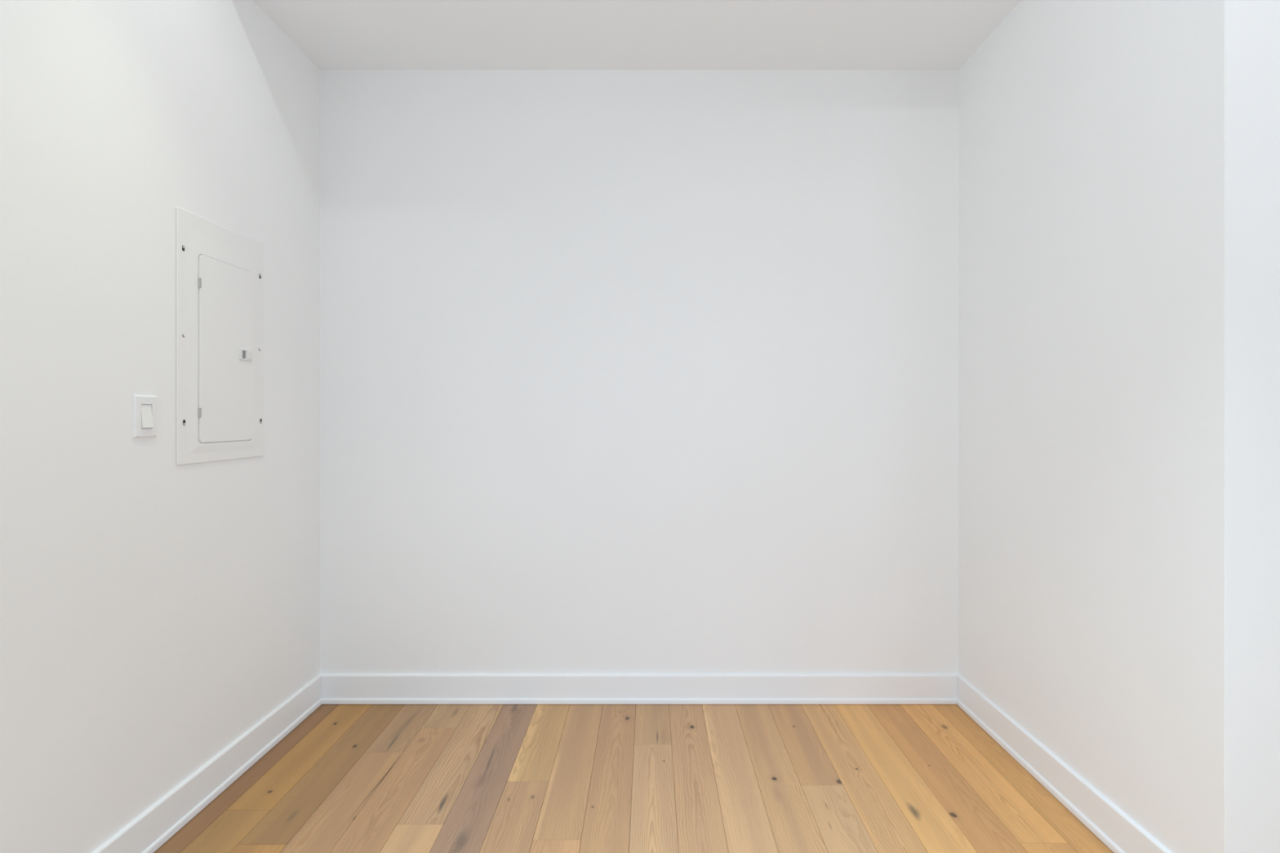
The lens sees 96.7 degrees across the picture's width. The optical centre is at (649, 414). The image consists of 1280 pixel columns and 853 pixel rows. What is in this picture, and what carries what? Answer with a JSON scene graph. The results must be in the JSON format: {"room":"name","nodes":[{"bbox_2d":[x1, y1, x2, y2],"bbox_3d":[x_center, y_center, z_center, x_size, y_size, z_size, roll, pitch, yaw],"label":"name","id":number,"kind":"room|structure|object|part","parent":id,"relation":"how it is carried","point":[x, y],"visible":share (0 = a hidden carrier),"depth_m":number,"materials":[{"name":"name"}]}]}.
{"room":"empty room","nodes":[
{"label":"empty room","id":0,"kind":"room"},
{"bbox_2d":[0,0,319,852],"bbox_3d":[-1.424,-0.387,-0.825,0.120,3.210,6.591,0,0,0],"label":"wall","id":1,"kind":"structure","parent":0,"point":[154,611],"depth_m":1.50,"materials":[{"name":"paint"}]},
{"bbox_2d":[133,395,156,438],"bbox_3d":[-1.359,0.004,1.535,0.011,0.114,0.070,0,0,0],"label":"light switch","id":2,"kind":"object","parent":1,"relation":"attached to","point":[144,406],"visible":1,"depth_m":1.53,"materials":[{"name":"plastic"}]},
{"bbox_2d":[91,674,321,852],"bbox_3d":[-1.354,1.129,-0.825,0.019,0.118,6.351,0,0,0],"label":"baseboard","id":3,"kind":"structure","parent":1,"relation":"attached to","point":[153,828],"depth_m":1.75,"materials":[{"name":"paint"}]},
{"bbox_3d":[-1.348,1.175,-0.831,0.006,0.022,6.338,0,0,0],"label":"shoe moulding","id":4,"kind":"part","parent":3,"relation":"part of","materials":[{"name":"paint"}]},
{"bbox_2d":[176,206,263,465],"bbox_3d":[-1.357,-0.227,1.821,0.014,0.746,0.368,0,0,0],"label":"electrical panel","id":5,"kind":"object","parent":1,"relation":"attached to","point":[220,269],"visible":1,"depth_m":1.79,"materials":[{"name":"metal"}]},
{"bbox_3d":[-1.360,-0.201,1.828,0.007,0.570,0.228,0,0,0],"label":"door","id":6,"kind":"part","parent":5,"relation":"part of","materials":[{"name":"metal"}]},
{"bbox_2d":[153,704,1114,852],"bbox_3d":[0.968,1.218,-0.825,4.904,0.060,6.591,0,0,0],"label":"floor","id":7,"kind":"structure","parent":0,"point":[348,778],"depth_m":1.83,"materials":[{"name":"brown wood"}]},
{"bbox_2d":[253,0,1021,70],"bbox_3d":[0.968,-1.708,-0.825,4.664,0.568,6.351,0,0,0],"label":"ceiling","id":8,"kind":"structure","parent":0,"point":[333,34],"depth_m":2.12,"materials":[{"name":"paint"}]},
{"bbox_2d":[320,70,958,706],"bbox_3d":[0.016,-0.163,2.411,2.760,2.762,0.120,0,0,0],"label":"wall","id":9,"kind":"structure","parent":0,"point":[621,371],"depth_m":2.35,"materials":[{"name":"paint"}]},
{"bbox_2d":[320,673,958,704],"bbox_3d":[-0.044,1.129,2.341,2.639,0.118,0.019,0,0,0],"label":"baseboard","id":10,"kind":"structure","parent":9,"relation":"attached to","point":[335,688],"depth_m":2.34,"materials":[{"name":"paint"}]},
{"bbox_3d":[-0.044,1.175,2.335,2.614,0.022,0.006,0,0,0],"label":"shoe moulding","id":11,"kind":"part","parent":10,"relation":"part of","materials":[{"name":"paint"}]},
{"bbox_2d":[958,0,1279,852],"bbox_3d":[1.336,-0.387,1.806,0.120,3.210,1.090,0,0,0],"label":"wall","id":12,"kind":"structure","parent":0,"point":[1118,160],"depth_m":1.51,"materials":[{"name":"paint"}]},
{"bbox_2d":[956,673,1172,852],"bbox_3d":[1.266,1.129,1.797,0.019,0.118,1.108,0,0,0],"label":"baseboard","id":13,"kind":"structure","parent":12,"relation":"attached to","point":[1108,823],"depth_m":1.75,"materials":[{"name":"paint"}]},
{"bbox_3d":[1.260,1.175,1.790,0.006,0.022,1.096,0,0,0],"label":"shoe moulding","id":14,"kind":"part","parent":13,"relation":"part of","materials":[{"name":"paint"}]},
{"bbox_2d":[1279,0,1279,852],"bbox_3d":[2.348,-0.387,1.321,1.904,3.210,0.120,0,0,0],"label":"wall","id":15,"kind":"structure","parent":0,"point":[1279,0],"depth_m":1.26,"materials":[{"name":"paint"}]}
]}

